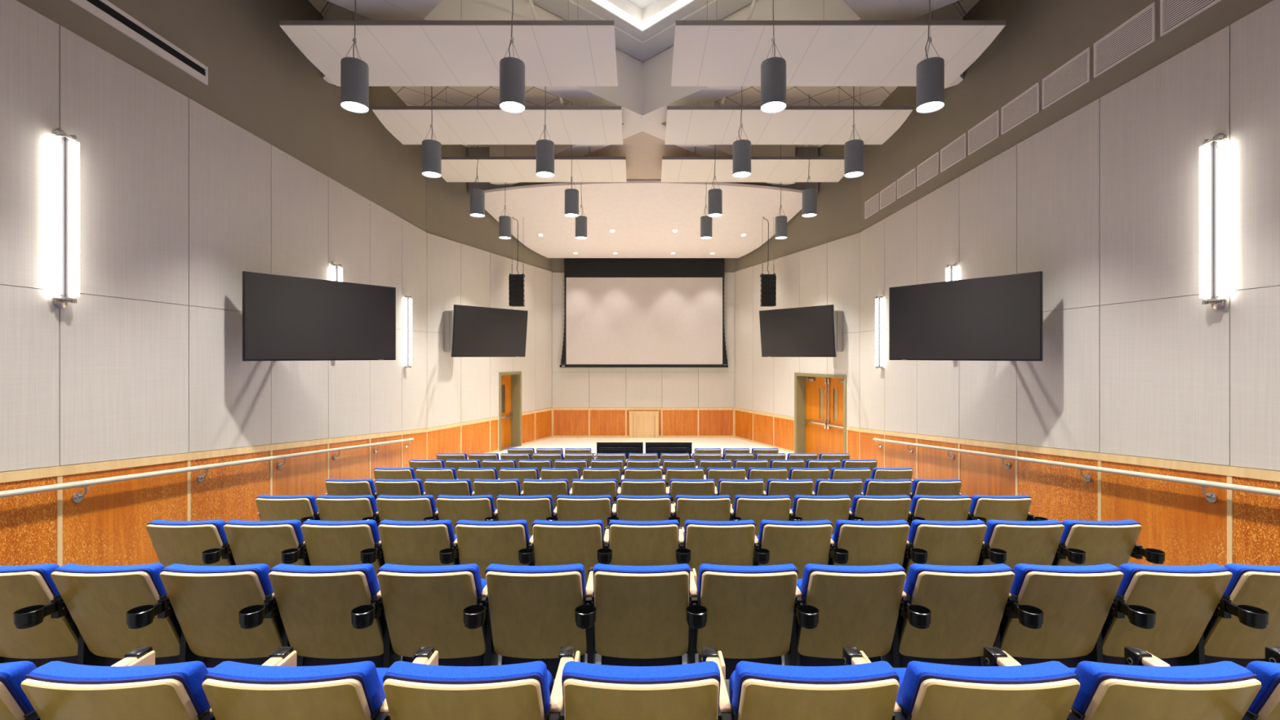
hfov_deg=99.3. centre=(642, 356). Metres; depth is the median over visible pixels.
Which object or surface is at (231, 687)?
backrest
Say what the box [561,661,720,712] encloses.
cushion
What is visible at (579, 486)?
backrest
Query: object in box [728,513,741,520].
cup holder
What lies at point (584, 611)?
cup holder
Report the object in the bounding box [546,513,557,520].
cup holder
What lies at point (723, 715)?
cup holder
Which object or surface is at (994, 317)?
television
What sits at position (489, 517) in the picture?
cup holder
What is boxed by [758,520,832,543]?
cushion
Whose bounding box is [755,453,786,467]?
seat
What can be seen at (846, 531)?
cushion
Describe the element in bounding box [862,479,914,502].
seat
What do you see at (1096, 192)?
wall
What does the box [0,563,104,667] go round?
seat
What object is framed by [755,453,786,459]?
cushion
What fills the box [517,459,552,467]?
cushion
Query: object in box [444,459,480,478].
seat
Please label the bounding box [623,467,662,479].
cushion
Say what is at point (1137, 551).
cup holder
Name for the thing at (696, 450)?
cushion
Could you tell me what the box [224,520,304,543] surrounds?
cushion
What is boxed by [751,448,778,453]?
cushion
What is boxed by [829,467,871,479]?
cushion
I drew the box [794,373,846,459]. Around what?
door
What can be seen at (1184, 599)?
seat
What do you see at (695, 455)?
cushion
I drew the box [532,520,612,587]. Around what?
seat
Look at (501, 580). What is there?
cushion
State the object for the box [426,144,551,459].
wall
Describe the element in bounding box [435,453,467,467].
seat
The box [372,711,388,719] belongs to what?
cup holder
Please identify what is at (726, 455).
cushion
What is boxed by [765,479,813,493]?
cushion
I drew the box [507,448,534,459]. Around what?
seat
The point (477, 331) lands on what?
television
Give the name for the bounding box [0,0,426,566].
wall
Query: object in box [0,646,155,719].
seat
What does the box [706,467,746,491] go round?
seat
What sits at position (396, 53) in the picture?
ceiling baffle
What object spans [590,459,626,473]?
seat
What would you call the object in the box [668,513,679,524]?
cup holder
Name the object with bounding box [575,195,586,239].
pendant light
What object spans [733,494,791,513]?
cushion
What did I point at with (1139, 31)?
air vent
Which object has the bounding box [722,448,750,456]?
cushion
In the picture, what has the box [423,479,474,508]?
seat
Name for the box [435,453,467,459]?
cushion
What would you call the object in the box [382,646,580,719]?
seat
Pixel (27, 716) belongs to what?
cup holder
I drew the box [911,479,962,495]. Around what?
seat
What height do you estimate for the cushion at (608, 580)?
0.393 m
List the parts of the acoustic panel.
edge trim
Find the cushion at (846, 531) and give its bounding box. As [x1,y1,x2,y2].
[832,520,910,543]
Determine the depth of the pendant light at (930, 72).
6.46 m
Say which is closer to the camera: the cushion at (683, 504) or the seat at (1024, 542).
the seat at (1024, 542)
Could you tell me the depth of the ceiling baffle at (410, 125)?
10.09 m
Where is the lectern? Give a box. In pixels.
[628,411,659,437]
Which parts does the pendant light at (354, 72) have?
power cord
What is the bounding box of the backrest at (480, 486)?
[473,479,520,493]
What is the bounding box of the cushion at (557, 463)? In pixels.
[554,459,587,467]
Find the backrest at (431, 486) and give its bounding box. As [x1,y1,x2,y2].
[423,479,472,493]
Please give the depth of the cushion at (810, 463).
7.87 m
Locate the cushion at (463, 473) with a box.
[457,467,497,479]
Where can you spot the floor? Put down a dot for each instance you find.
(553, 442)
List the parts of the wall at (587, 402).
fabric panel, fabric panel, fabric panel, wainscot panel, wainscot panel, fabric panel, fabric panel, trim, wainscot panel, fabric panel, fabric panel, fabric panel, fabric panel, wainscot panel, wainscot panel, fabric panel, fabric panel, fabric panel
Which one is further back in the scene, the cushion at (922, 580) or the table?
the table
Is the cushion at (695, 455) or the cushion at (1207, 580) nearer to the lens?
the cushion at (1207, 580)
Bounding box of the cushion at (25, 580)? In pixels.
[0,563,60,595]
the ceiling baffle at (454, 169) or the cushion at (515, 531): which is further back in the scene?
the ceiling baffle at (454, 169)
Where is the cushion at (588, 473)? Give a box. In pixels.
[582,467,621,480]
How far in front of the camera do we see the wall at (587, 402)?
18.50 m
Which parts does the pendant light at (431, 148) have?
power cord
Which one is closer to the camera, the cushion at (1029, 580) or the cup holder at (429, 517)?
the cushion at (1029, 580)
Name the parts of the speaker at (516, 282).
flying frame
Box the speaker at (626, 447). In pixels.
[596,441,643,457]
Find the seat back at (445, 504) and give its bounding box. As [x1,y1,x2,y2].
[435,494,494,513]
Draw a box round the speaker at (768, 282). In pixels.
[760,217,776,306]
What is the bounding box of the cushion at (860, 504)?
[850,494,911,513]
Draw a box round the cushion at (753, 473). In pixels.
[747,467,787,479]
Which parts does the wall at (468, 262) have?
wainscot panel, fabric panel, fabric panel, fabric panel, wainscot panel, wainscot panel, fabric panel, fabric panel, fabric panel, fabric panel, wainscot panel, trim, fabric panel, wainscot panel, trim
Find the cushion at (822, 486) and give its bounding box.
[813,479,862,493]
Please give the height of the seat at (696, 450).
0.924 m
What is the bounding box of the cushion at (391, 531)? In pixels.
[377,520,455,543]
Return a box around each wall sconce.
[48,128,79,308]
[330,261,342,281]
[403,293,412,369]
[444,310,453,351]
[834,310,843,351]
[875,293,884,370]
[946,262,957,281]
[1199,133,1229,309]
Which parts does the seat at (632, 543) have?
armrest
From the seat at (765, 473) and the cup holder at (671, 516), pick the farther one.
the seat at (765, 473)
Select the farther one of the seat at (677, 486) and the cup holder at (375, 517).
the seat at (677, 486)
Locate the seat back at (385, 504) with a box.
[375,494,436,513]
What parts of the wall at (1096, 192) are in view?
wainscot panel, fabric panel, fabric panel, wainscot panel, fabric panel, fabric panel, wainscot panel, fabric panel, fabric panel, wainscot panel, fabric panel, fabric panel, wainscot panel, fabric panel, fabric panel, wainscot panel, fabric panel, fabric panel, fabric panel, fabric panel, wainscot panel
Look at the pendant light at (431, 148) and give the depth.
8.88 m
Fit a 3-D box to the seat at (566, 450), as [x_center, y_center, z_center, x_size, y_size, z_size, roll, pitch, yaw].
[-1.157,2.155,10.135,0.573,0.924,0.584,0,0,0]
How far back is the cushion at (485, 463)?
7.87 m
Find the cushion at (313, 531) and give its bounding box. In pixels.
[301,520,380,543]
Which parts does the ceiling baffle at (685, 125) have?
panel, edge trim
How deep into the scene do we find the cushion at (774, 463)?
7.87 m
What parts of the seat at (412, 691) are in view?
seat, armrest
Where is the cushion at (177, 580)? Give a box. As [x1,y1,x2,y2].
[160,563,273,595]
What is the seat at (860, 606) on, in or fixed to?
on the floor
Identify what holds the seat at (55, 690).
on the floor
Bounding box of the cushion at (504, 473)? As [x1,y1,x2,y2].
[498,467,538,479]
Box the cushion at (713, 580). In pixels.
[697,563,798,595]
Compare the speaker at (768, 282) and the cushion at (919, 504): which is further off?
the speaker at (768, 282)
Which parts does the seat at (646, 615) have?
armrest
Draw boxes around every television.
[242,271,395,360]
[450,304,528,356]
[759,304,836,356]
[888,271,1042,360]
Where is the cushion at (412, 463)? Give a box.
[408,459,444,467]
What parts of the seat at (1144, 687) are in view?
armrest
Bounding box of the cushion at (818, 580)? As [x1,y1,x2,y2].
[800,563,906,595]
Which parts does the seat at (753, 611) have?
armrest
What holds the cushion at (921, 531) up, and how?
on the seat at (946, 543)
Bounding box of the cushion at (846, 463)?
[841,459,877,467]
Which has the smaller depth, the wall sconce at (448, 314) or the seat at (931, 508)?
the seat at (931, 508)
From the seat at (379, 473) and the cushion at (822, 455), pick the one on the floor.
the seat at (379, 473)
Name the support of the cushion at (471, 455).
on the seat at (480, 456)
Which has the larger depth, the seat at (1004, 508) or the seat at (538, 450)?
the seat at (538, 450)
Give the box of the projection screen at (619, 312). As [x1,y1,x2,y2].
[560,257,728,367]
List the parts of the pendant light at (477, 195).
power cord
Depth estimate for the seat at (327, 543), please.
3.73 m
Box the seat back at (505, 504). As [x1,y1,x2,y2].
[496,494,553,513]
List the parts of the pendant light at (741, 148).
power cord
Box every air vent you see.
[70,0,208,84]
[864,192,879,218]
[880,181,896,209]
[897,167,915,199]
[916,151,938,186]
[940,132,966,172]
[968,109,999,155]
[1001,81,1039,134]
[1042,47,1090,109]
[1093,1,1155,78]
[1160,0,1221,36]
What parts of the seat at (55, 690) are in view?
armrest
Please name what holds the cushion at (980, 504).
on the seat at (1004, 508)
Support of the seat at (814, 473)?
on the floor
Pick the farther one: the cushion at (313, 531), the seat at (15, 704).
the cushion at (313, 531)
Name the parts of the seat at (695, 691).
armrest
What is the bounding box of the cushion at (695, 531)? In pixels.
[684,520,755,543]
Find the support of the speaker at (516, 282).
hanging from the cloud
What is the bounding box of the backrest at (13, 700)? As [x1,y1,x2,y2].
[0,661,36,714]
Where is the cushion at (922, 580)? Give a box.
[903,563,1013,595]
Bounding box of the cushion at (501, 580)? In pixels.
[484,563,586,595]
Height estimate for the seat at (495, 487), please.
0.924 m
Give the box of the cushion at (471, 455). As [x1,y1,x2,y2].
[468,453,499,459]
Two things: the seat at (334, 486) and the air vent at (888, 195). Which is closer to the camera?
the seat at (334, 486)
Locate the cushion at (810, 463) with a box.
[805,459,840,467]
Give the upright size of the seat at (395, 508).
0.924 m
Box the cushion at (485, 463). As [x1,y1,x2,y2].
[481,459,516,467]
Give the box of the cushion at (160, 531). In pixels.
[146,520,227,543]
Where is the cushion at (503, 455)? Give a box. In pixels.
[500,453,530,459]
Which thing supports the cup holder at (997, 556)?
on the seat at (946, 543)
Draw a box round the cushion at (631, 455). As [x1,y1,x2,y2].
[628,453,657,459]
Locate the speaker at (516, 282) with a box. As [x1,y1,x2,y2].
[508,217,524,306]
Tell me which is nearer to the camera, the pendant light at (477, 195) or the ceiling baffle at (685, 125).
the ceiling baffle at (685, 125)
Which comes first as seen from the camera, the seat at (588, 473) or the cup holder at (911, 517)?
the cup holder at (911, 517)
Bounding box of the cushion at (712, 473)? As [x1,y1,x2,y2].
[706,467,746,479]
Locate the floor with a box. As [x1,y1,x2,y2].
[151,437,1140,699]
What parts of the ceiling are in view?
cove trim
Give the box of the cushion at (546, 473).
[540,467,580,479]
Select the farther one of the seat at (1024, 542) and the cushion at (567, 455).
the cushion at (567, 455)
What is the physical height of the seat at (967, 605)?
0.924 m
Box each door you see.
[498,371,521,451]
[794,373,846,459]
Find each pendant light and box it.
[340,0,368,113]
[422,103,441,177]
[470,152,484,217]
[498,197,511,239]
[499,0,524,113]
[536,97,554,177]
[564,102,578,217]
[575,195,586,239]
[700,186,711,239]
[707,157,722,217]
[733,86,751,177]
[760,0,786,113]
[774,144,786,239]
[802,93,816,217]
[844,86,863,177]
[915,0,944,113]
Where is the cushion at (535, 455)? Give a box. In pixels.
[532,453,562,459]
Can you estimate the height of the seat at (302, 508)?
0.924 m
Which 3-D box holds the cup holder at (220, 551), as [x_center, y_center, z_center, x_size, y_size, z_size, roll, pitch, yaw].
[-2.889,1.353,3.710,0.103,0.097,0.232,0,0,0]
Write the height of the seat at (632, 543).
0.924 m
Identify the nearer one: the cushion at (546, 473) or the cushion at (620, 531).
the cushion at (620, 531)
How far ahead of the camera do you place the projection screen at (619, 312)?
18.31 m
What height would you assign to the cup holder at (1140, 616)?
0.097 m
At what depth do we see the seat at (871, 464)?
7.87 m
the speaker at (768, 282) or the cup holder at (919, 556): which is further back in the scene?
the speaker at (768, 282)
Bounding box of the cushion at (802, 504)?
[791,494,851,513]
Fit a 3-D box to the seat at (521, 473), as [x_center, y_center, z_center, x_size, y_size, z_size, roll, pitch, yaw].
[-1.542,1.875,7.006,0.573,0.924,0.584,0,0,0]
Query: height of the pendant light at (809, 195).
2.600 m
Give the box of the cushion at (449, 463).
[444,459,480,467]
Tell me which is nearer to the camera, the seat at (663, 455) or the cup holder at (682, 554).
the cup holder at (682, 554)
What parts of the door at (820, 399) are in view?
vertical rod, vertical rod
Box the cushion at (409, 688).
[382,661,550,714]
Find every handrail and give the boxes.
[0,437,413,502]
[872,437,1279,502]
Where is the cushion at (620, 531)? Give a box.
[608,520,679,543]
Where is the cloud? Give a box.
[484,180,802,257]
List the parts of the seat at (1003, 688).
seat, armrest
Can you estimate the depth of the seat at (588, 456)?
8.91 m
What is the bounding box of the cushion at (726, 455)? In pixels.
[723,453,753,459]
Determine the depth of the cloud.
15.52 m
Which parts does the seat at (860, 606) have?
seat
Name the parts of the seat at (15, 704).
armrest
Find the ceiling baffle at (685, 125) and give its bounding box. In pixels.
[664,86,913,144]
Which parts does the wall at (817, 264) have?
fabric panel, trim, wainscot panel, wainscot panel, fabric panel, trim, wainscot panel, trim, fabric panel, fabric panel, fabric panel, fabric panel, fabric panel, fabric panel, fabric panel, wainscot panel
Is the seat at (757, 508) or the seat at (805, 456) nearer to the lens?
the seat at (757, 508)
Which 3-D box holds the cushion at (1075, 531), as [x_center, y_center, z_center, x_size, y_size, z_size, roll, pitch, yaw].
[3.172,1.331,3.815,0.497,0.393,0.274,0,0,0]
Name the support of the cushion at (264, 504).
on the seat at (302, 508)
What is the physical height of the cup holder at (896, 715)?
0.097 m
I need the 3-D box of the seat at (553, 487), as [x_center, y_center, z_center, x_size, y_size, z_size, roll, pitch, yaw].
[-1.015,1.782,5.963,0.573,0.924,0.584,0,0,0]
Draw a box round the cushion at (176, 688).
[24,661,210,714]
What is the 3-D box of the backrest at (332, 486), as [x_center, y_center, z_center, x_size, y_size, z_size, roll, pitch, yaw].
[-3.152,1.517,5.901,0.497,0.393,0.274,0,0,0]
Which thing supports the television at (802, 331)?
attached to the wall at (817, 264)
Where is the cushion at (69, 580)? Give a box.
[53,563,166,595]
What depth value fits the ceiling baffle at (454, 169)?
12.57 m
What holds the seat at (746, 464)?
on the floor
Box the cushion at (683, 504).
[675,494,731,513]
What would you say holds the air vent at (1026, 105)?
in the wall at (1096, 192)
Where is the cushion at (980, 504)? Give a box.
[968,494,1031,513]
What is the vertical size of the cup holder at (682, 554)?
0.097 m
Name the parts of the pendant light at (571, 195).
power cord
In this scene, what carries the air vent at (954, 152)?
in the wall at (1096, 192)
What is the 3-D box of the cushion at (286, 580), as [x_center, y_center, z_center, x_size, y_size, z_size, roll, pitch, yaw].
[-1.601,1.238,2.772,0.497,0.393,0.274,0,0,0]
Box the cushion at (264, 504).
[255,494,318,513]
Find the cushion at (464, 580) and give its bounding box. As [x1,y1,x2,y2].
[377,563,482,595]
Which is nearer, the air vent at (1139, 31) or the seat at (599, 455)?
the air vent at (1139, 31)
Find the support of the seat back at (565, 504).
on the seat at (569, 508)
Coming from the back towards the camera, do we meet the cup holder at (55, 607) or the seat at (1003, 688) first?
the cup holder at (55, 607)
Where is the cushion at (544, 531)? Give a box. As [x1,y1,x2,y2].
[532,520,604,543]
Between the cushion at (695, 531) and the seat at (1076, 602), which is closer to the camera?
the seat at (1076, 602)
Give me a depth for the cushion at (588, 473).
6.83 m
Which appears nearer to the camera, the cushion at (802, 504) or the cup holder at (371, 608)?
the cup holder at (371, 608)
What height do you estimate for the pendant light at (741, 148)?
1.570 m
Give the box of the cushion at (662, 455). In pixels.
[660,453,689,457]
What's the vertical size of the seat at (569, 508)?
0.924 m
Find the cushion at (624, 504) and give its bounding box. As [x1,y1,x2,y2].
[616,494,671,513]
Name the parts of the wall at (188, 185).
wainscot panel, fabric panel, fabric panel, fabric panel, fabric panel, wainscot panel, fabric panel, fabric panel, wainscot panel, fabric panel, fabric panel, wainscot panel, wainscot panel, fabric panel, fabric panel, fabric panel, fabric panel, wainscot panel, wainscot panel, fabric panel, fabric panel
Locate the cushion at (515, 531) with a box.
[455,520,529,543]
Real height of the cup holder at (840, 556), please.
0.097 m
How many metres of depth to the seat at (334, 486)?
5.79 m
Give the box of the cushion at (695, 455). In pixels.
[692,453,721,459]
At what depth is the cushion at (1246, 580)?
2.67 m
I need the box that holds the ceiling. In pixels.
[308,0,979,194]
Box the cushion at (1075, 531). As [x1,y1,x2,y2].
[1059,520,1141,543]
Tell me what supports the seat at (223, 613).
on the floor
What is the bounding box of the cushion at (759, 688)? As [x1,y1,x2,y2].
[731,661,899,714]
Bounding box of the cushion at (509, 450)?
[507,448,534,453]
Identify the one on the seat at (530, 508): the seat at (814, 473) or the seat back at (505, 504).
the seat back at (505, 504)
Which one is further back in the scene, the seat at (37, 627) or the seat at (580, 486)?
the seat at (580, 486)
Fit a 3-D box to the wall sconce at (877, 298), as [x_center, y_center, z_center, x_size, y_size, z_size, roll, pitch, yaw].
[5.196,-0.525,11.912,0.149,1.674,0.181,0,0,0]
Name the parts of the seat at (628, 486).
armrest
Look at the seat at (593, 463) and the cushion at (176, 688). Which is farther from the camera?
the seat at (593, 463)
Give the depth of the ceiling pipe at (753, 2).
8.38 m
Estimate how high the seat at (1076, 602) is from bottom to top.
0.924 m
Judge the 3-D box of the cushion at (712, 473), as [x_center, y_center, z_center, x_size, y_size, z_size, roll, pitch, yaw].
[1.064,1.610,6.944,0.497,0.393,0.274,0,0,0]
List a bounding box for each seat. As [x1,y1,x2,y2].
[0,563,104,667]
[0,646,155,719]
[20,646,297,719]
[50,563,204,666]
[146,520,235,567]
[160,563,302,667]
[202,646,438,719]
[223,520,311,568]
[255,494,319,524]
[268,563,400,667]
[301,520,384,578]
[315,494,379,533]
[324,479,377,506]
[373,467,416,482]
[374,479,425,496]
[375,494,438,522]
[377,520,459,565]
[377,563,497,666]
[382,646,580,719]
[408,459,444,478]
[415,467,457,490]
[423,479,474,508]
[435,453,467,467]
[435,494,497,534]
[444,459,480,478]
[455,520,533,579]
[457,467,499,490]
[468,453,499,467]
[473,479,523,509]
[481,459,516,478]
[484,563,595,679]
[496,494,557,537]
[498,467,541,491]
[500,453,530,467]
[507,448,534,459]
[517,459,552,479]
[522,479,572,510]
[532,453,564,467]
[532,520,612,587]
[536,448,564,459]
[540,467,582,492]
[554,459,590,477]
[555,494,618,535]
[560,646,732,719]
[564,448,596,457]
[564,453,596,467]
[571,479,621,504]
[582,467,624,485]
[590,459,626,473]
[591,563,707,666]
[596,453,628,465]
[608,520,690,565]
[615,494,679,524]
[620,479,673,501]
[623,467,668,485]
[626,459,665,475]
[628,453,662,465]
[659,453,691,466]
[662,459,697,472]
[665,467,706,486]
[668,479,718,502]
[674,494,741,529]
[683,520,769,591]
[690,448,723,459]
[692,453,721,466]
[694,563,818,679]
[697,459,733,477]
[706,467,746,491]
[717,479,767,510]
[722,448,755,459]
[723,453,753,467]
[728,646,906,719]
[733,459,768,479]
[733,494,802,536]
[747,467,787,491]
[751,448,778,458]
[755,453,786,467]
[755,520,848,579]
[765,479,816,508]
[769,459,804,478]
[786,453,817,467]
[787,467,829,490]
[790,494,863,534]
[796,563,931,667]
[805,459,840,478]
[813,479,865,508]
[818,453,849,467]
[828,467,871,490]
[830,520,927,567]
[841,459,877,478]
[849,494,925,525]
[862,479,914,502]
[870,467,913,485]
[893,646,1079,719]
[897,563,1043,667]
[903,520,1006,578]
[909,494,986,528]
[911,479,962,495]
[968,494,1048,521]
[977,520,1085,568]
[1000,563,1155,667]
[1051,520,1165,567]
[1069,646,1261,719]
[1102,563,1269,666]
[1204,563,1279,667]
[1244,646,1279,719]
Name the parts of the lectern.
panel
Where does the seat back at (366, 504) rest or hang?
on the seat at (330, 508)
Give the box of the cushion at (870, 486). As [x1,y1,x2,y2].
[862,479,912,493]
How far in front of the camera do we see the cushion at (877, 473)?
6.83 m
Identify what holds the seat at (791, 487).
on the floor
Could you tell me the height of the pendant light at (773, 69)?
2.600 m
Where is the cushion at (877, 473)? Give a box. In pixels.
[871,467,913,479]
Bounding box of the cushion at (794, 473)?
[788,467,829,479]
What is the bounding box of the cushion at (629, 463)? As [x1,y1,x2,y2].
[626,459,659,467]
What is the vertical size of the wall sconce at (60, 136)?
1.604 m
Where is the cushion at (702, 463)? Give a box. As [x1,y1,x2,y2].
[697,459,732,467]
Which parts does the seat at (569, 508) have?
armrest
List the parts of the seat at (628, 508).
armrest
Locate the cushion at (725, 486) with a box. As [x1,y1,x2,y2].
[717,479,764,493]
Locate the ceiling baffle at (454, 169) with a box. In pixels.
[441,156,626,182]
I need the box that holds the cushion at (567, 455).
[564,453,594,459]
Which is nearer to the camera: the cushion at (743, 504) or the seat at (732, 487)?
the cushion at (743, 504)
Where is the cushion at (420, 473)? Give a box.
[415,467,457,479]
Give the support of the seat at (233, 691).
on the floor
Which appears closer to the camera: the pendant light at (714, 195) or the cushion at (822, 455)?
the cushion at (822, 455)
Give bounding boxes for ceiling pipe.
[528,0,564,106]
[720,0,756,106]
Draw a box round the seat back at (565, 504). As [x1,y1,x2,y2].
[555,494,612,513]
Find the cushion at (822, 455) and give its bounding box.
[818,453,849,459]
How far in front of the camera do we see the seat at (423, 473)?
6.83 m
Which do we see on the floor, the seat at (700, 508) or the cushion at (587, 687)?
the seat at (700, 508)
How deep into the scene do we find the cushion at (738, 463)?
7.87 m
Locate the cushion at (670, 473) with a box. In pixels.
[665,467,704,480]
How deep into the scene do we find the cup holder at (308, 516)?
4.79 m
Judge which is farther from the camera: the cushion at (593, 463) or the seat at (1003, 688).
the cushion at (593, 463)
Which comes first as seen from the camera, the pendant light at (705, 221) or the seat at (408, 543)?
the seat at (408, 543)
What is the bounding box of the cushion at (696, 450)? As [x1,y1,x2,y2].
[694,448,721,453]
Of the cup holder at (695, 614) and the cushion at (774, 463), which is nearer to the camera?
the cup holder at (695, 614)
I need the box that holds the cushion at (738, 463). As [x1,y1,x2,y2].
[733,459,768,467]
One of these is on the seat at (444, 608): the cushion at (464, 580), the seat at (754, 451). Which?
the cushion at (464, 580)
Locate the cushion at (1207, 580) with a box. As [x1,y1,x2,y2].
[1116,563,1230,595]
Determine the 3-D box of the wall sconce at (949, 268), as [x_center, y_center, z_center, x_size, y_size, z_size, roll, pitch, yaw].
[5.196,-0.790,9.132,0.149,1.604,0.181,0,0,0]
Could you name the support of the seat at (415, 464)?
on the floor
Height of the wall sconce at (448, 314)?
1.040 m
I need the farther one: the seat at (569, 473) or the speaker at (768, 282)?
the speaker at (768, 282)
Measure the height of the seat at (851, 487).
0.924 m
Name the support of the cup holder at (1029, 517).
on the seat at (1004, 508)
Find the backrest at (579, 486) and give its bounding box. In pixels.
[571,479,617,493]
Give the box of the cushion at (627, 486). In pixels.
[620,479,666,493]
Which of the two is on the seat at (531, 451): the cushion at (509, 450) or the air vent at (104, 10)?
the cushion at (509, 450)
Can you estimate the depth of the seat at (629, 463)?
7.87 m
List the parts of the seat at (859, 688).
seat, armrest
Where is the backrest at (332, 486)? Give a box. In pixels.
[324,479,376,493]
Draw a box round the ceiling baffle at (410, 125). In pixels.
[371,86,622,144]
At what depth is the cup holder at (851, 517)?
4.73 m
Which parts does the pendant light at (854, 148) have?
power cord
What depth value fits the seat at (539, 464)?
7.87 m
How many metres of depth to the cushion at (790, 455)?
8.91 m
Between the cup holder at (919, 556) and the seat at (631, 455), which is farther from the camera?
the seat at (631, 455)
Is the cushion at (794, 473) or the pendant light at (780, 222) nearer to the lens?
the cushion at (794, 473)
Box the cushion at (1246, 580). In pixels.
[1223,563,1279,595]
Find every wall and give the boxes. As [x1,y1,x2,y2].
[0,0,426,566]
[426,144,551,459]
[551,257,735,437]
[734,144,860,459]
[859,0,1279,566]
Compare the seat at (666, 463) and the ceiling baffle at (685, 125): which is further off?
the ceiling baffle at (685, 125)
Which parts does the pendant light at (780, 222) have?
power cord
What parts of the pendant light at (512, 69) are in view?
power cord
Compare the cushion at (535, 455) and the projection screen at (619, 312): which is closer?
the cushion at (535, 455)
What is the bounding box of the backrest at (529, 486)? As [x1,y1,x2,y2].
[522,479,568,493]
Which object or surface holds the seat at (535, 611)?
on the floor
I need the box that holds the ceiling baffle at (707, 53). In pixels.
[671,20,1006,86]
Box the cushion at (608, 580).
[592,563,690,595]
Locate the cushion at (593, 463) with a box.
[590,459,623,468]
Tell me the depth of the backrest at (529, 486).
5.79 m
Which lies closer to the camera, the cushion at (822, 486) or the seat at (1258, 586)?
the seat at (1258, 586)
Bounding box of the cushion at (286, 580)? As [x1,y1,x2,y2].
[269,563,379,595]
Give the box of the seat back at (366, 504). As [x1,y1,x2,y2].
[315,494,377,513]
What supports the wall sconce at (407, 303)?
attached to the wall at (188, 185)
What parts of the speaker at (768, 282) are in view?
flying frame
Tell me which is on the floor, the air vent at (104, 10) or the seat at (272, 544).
the seat at (272, 544)
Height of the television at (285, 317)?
1.120 m
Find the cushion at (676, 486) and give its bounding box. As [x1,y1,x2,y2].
[669,479,715,493]
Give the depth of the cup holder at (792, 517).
4.73 m
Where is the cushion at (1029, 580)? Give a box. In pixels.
[1009,563,1122,595]
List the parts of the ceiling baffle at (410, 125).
edge trim, panel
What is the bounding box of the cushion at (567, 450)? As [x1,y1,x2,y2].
[564,448,591,453]
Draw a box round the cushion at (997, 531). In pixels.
[983,520,1063,543]
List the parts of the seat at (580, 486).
armrest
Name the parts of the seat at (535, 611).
armrest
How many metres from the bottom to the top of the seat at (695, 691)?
0.924 m
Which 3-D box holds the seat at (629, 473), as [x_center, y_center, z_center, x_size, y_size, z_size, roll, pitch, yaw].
[0.039,1.875,7.006,0.573,0.924,0.584,0,0,0]
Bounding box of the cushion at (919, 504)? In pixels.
[909,494,971,513]
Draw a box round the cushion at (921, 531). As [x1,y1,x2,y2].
[906,520,986,543]
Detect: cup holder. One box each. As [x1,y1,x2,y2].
[13,596,69,629]
[24,713,40,719]
[125,595,174,629]
[198,711,215,719]
[201,543,232,564]
[238,595,279,629]
[280,543,308,564]
[300,513,319,524]
[351,595,383,629]
[360,543,383,564]
[361,513,379,524]
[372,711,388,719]
[423,513,438,520]
[439,543,458,564]
[462,595,488,629]
[484,513,497,520]
[518,543,533,564]
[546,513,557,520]
[546,711,560,719]
[574,595,595,629]
[596,543,612,564]
[607,513,618,525]
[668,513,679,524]
[675,543,690,564]
[685,595,707,629]
[720,711,732,719]
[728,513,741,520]
[754,543,769,564]
[789,513,802,520]
[794,595,818,629]
[829,543,848,564]
[848,513,863,520]
[893,711,906,719]
[898,595,931,629]
[904,543,927,564]
[907,513,925,525]
[966,513,986,523]
[979,543,1006,564]
[1004,595,1043,629]
[1026,513,1048,520]
[1055,543,1085,564]
[1066,711,1079,719]
[1108,595,1155,629]
[1130,543,1165,564]
[1213,596,1269,629]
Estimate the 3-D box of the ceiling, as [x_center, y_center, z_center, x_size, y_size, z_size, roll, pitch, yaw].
[0.000,-5.197,7.300,12.800,1.645,23.200,0,0,0]
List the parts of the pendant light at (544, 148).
power cord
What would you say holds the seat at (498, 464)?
on the floor
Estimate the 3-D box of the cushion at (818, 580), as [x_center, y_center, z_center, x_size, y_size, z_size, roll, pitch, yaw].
[1.060,1.238,2.772,0.497,0.393,0.274,0,0,0]
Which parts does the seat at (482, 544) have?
armrest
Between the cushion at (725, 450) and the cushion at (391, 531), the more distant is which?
the cushion at (725, 450)
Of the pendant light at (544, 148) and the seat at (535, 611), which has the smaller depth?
the seat at (535, 611)
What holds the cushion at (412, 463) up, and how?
on the seat at (415, 464)
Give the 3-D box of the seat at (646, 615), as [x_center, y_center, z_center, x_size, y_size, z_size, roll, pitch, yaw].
[0.025,1.503,2.834,0.573,0.924,0.584,0,0,0]
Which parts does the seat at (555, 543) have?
armrest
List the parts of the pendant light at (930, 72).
power cord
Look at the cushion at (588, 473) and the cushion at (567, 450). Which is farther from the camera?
the cushion at (567, 450)
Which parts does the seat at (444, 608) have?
seat, armrest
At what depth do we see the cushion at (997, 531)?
3.70 m
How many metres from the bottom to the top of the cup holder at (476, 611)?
0.097 m
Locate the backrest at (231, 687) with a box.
[203,661,384,714]
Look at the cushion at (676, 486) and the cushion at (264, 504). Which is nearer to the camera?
the cushion at (264, 504)
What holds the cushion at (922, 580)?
on the seat at (967, 605)
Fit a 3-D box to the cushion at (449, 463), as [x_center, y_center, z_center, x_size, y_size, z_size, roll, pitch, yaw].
[-2.625,1.703,7.987,0.497,0.393,0.274,0,0,0]
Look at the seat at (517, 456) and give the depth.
8.91 m
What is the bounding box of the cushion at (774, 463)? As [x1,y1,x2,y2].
[769,459,804,467]
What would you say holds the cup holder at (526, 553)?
on the seat at (482, 544)
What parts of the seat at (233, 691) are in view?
seat, armrest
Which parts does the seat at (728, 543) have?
armrest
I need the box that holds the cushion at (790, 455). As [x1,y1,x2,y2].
[786,453,817,459]
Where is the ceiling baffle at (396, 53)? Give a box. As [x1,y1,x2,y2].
[279,20,617,86]

